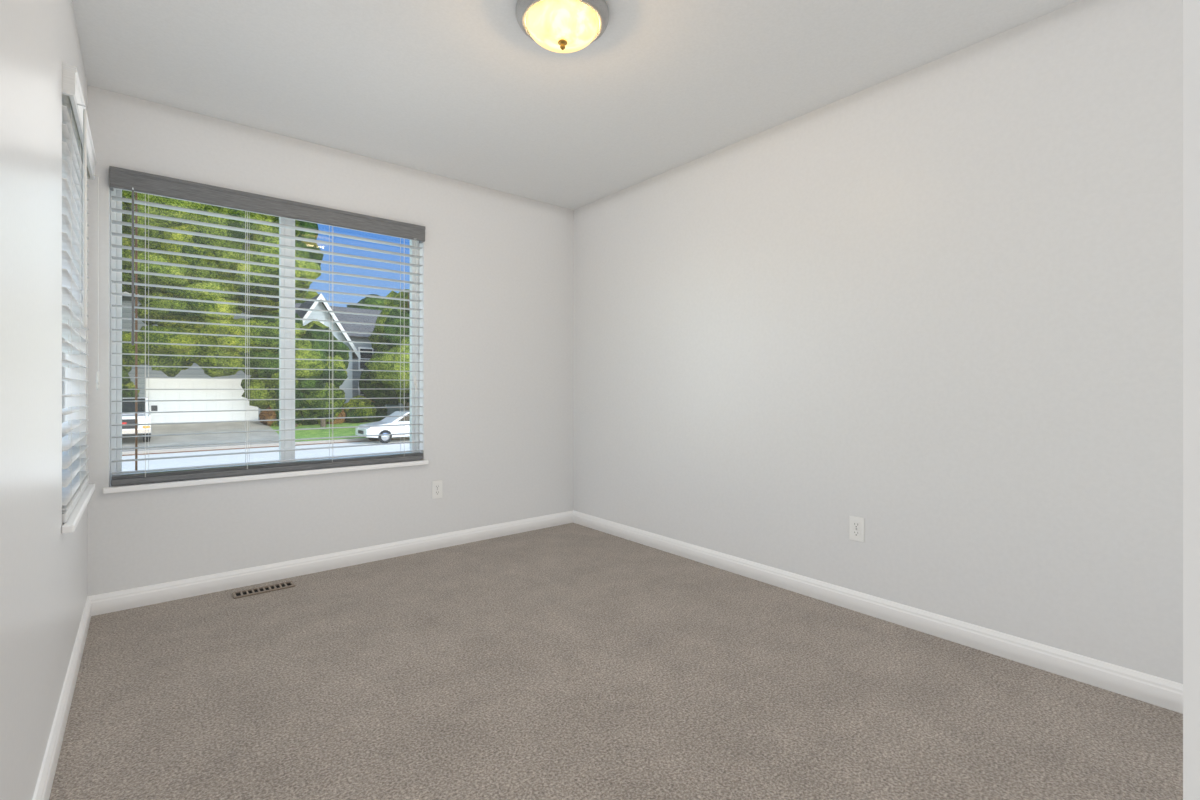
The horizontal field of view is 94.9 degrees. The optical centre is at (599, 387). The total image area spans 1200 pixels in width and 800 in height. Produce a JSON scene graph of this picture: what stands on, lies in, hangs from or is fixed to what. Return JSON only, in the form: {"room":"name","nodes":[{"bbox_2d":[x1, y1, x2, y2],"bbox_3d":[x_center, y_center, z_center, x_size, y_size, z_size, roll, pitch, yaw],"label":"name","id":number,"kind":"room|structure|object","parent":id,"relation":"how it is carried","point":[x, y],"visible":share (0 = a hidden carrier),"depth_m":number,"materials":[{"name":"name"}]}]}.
{"room":"empty bedroom","nodes":[
{"label":"empty bedroom","id":0,"kind":"room"},
{"bbox_2d":[0,0,86,799],"bbox_3d":[-1.213,-0.172,1.034,0.150,2.440,3.760,0,0,-40],"label":"wall","id":1,"kind":"structure","parent":0,"point":[43,569],"depth_m":1.28,"materials":[{"name":"paint"}]},
{"bbox_2d":[61,484,94,533],"bbox_3d":[-2.020,0.446,2.089,0.106,0.026,0.979,0,0,-40],"label":"window sill","id":2,"kind":"structure","parent":1,"relation":"attached to","point":[70,525],"depth_m":1.93,"materials":[{"name":"white paint"}]},
{"bbox_2d":[62,63,99,522],"bbox_3d":[-2.004,-0.301,2.103,0.112,1.460,0.931,0,0,-40],"label":"blind","id":3,"kind":"object","parent":1,"relation":"attached to","point":[78,152],"visible":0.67,"depth_m":1.99,"materials":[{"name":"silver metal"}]},
{"bbox_2d":[87,85,572,595],"bbox_3d":[-1.329,-0.172,3.476,3.087,2.440,0.150,0,0,-40],"label":"wall","id":4,"kind":"structure","parent":0,"point":[496,339],"depth_m":3.39,"materials":[{"name":"paint"}]},
{"bbox_2d":[110,188,418,483],"bbox_3d":[-1.786,-0.284,3.144,1.510,1.495,0.070,0,0,-40],"label":"window","id":5,"kind":"structure","parent":4,"relation":"in","point":[115,359],"depth_m":3.12,"materials":[{"name":"white plastic"}]},
{"bbox_2d":[109,166,424,485],"bbox_3d":[-1.717,-0.286,3.061,1.506,1.490,0.112,0,0,-40],"label":"blind","id":6,"kind":"object","parent":5,"relation":"attached to","point":[120,178],"visible":1,"depth_m":2.92,"materials":[{"name":"silver metal"}]},
{"bbox_2d":[135,192,137,470],"bbox_3d":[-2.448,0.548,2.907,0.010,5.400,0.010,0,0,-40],"label":"cable","id":7,"kind":"object","parent":6,"relation":"hanging from","point":[136,193],"visible":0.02,"depth_m":2.90,"materials":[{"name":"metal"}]},
{"bbox_2d":[103,460,428,493],"bbox_3d":[-1.730,0.476,3.077,1.554,0.026,0.106,0,0,-40],"label":"window sill","id":8,"kind":"structure","parent":4,"relation":"attached to","point":[202,481],"depth_m":2.92,"materials":[{"name":"white paint"}]},
{"bbox_2d":[432,480,441,498],"bbox_3d":[-1.062,0.663,3.595,0.070,0.115,0.008,0,0,-40],"label":"outlet","id":9,"kind":"object","parent":4,"relation":"attached to","point":[436,485],"visible":1,"depth_m":3.59,"materials":[{"name":"white plastic"}]},
{"bbox_2d":[72,0,1078,209],"bbox_3d":[-0.130,-1.452,2.028,3.087,0.120,3.910,0,0,-40],"label":"ceiling","id":10,"kind":"structure","parent":0,"point":[453,89],"depth_m":2.38,"materials":[{"name":"paint"}]},
{"bbox_2d":[516,0,608,52],"bbox_3d":[-0.138,-1.322,2.041,0.344,0.138,0.344,0,0,-40],"label":"lamp","id":11,"kind":"object","parent":10,"relation":"attached to","point":[559,26],"visible":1,"depth_m":1.98,"materials":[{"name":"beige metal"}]},
{"bbox_2d":[49,523,1182,799],"bbox_3d":[-0.130,1.108,2.028,3.087,0.120,3.910,0,0,-40],"label":"floor","id":12,"kind":"structure","parent":0,"point":[570,661],"depth_m":1.85,"materials":[{"name":"beige carpet"}]},
{"bbox_2d":[232,581,294,598],"bbox_3d":[-1.738,1.043,2.852,0.270,0.008,0.086,0,0,-40],"label":"floor vent","id":13,"kind":"object","parent":12,"relation":"in","point":[239,594],"visible":1,"depth_m":2.84,"materials":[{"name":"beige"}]},
{"bbox_2d":[573,0,1182,683],"bbox_3d":[1.049,-0.172,2.907,0.150,2.440,3.760,0,0,-40],"label":"wall","id":14,"kind":"structure","parent":0,"point":[937,304],"depth_m":2.34,"materials":[{"name":"paint"}]},
{"bbox_2d":[32,510,1182,799],"bbox_3d":[-0.130,1.002,2.028,2.787,0.091,3.610,0,0,-40],"label":"baseboard","id":15,"kind":"structure","parent":14,"relation":"attached to","point":[1161,692],"depth_m":2.61,"materials":[{"name":"white paint"}]},
{"bbox_2d":[849,515,863,542],"bbox_3d":[1.207,0.663,2.592,0.008,0.115,0.070,0,0,-40],"label":"outlet","id":16,"kind":"object","parent":14,"relation":"attached to","point":[856,524],"visible":1,"depth_m":2.59,"materials":[{"name":"white plastic"}]},
{"bbox_3d":[1.069,-0.172,0.580,2.787,2.440,0.150,0,0,-40],"label":"wall","id":17,"kind":"structure","parent":0,"visible":0},
{"bbox_2d":[1183,0,1199,799],"bbox_3d":[0.539,-0.022,0.368,0.100,2.140,0.199,0,0,-40],"label":"door frame","id":18,"kind":"structure","parent":17,"relation":"attached to","point":[1191,8],"depth_m":0.41,"materials":[{"name":"white paint"}]},
{"label":"outside","id":19,"kind":"structure","parent":0,"visible":0},
{"bbox_2d":[122,415,409,471],"bbox_3d":[-36.988,2.048,75.707,200.000,2.400,156.200,0,0,-40],"label":"ground","id":20,"kind":"structure","parent":19,"point":[129,442],"depth_m":24.51,"materials":[{"name":"grey concrete"}]},
{"bbox_2d":[122,397,157,441],"bbox_3d":[-21.466,1.380,24.745,2.440,1.900,5.900,0,0,-40],"label":"truck","id":21,"kind":"object","parent":20,"relation":"on","point":[126,406],"visible":0.47,"depth_m":23.23,"materials":[{"name":"white paint"}]},
{"bbox_2d":[122,368,269,411],"bbox_3d":[-21.614,0.438,27.864,11.170,3.932,2.224,0,0,-40],"label":"hedge","id":22,"kind":"object","parent":20,"relation":"on","point":[127,383],"visible":0.02,"depth_m":26.57,"materials":[{"name":"green plant"}]},
{"bbox_2d":[122,190,320,377],"bbox_3d":[-20.056,-5.946,25.171,13.389,16.887,6.460,0,0,-40],"label":"cedar tree","id":23,"kind":"object","parent":20,"relation":"on","point":[154,360],"visible":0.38,"depth_m":25.19,"materials":[{"name":"green plant"}]},
{"bbox_2d":[122,292,405,422],"bbox_3d":[-21.620,-2.627,35.122,17.700,9.550,11.120,0,0,-40],"label":"house","id":24,"kind":"structure","parent":20,"relation":"on","point":[351,389],"depth_m":29.75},
{"bbox_2d":[239,311,324,426],"bbox_3d":[-16.943,-0.947,29.378,4.221,6.661,4.705,0,0,-40],"label":"ornamental tree","id":25,"kind":"object","parent":20,"relation":"on","point":[304,344],"visible":0.44,"depth_m":28.43,"materials":[{"name":"green plant"}]},
{"bbox_2d":[295,221,323,264],"bbox_3d":[-31.700,-7.523,35.511,25.193,20.969,10.561,0,0,-42],"label":"tree","id":26,"kind":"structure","parent":20,"relation":"on","point":[303,244],"depth_m":41.69,"materials":[{"name":"green plant"}]},
{"bbox_2d":[259,395,387,425],"bbox_3d":[-15.711,1.534,31.755,6.803,2.207,2.684,0,0,-40],"label":"shrubs","id":27,"kind":"object","parent":20,"relation":"on","point":[353,403],"visible":0.46,"depth_m":31.91,"materials":[{"name":"green plant"}]},
{"bbox_2d":[298,321,349,426],"bbox_3d":[-15.574,-0.685,30.145,3.464,6.213,3.486,0,0,-40],"label":"tree","id":28,"kind":"object","parent":20,"relation":"on","point":[316,395],"visible":0.63,"depth_m":29.30,"materials":[{"name":"green plant"}]},
{"bbox_2d":[298,289,409,309],"bbox_3d":[-14.648,-5.570,47.673,23.867,16.344,12.229,0,0,-40],"label":"tree","id":29,"kind":"object","parent":20,"relation":"on","point":[310,294],"visible":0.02,"depth_m":42.49,"materials":[{"name":"green plant"}]},
{"bbox_2d":[356,410,409,442],"bbox_3d":[-9.716,1.898,27.790,4.515,1.500,1.840,0,0,-40],"label":"car","id":30,"kind":"object","parent":20,"relation":"on","point":[360,431],"visible":0.51,"depth_m":26.56,"materials":[{"name":"white paint"}]},
{"bbox_2d":[359,292,409,410],"bbox_3d":[-10.143,-1.903,34.498,8.893,8.670,6.410,0,0,-40],"label":"trees","id":31,"kind":"object","parent":20,"relation":"on","point":[390,387],"visible":0.18,"depth_m":31.79,"materials":[{"name":"green plant"}]}
]}

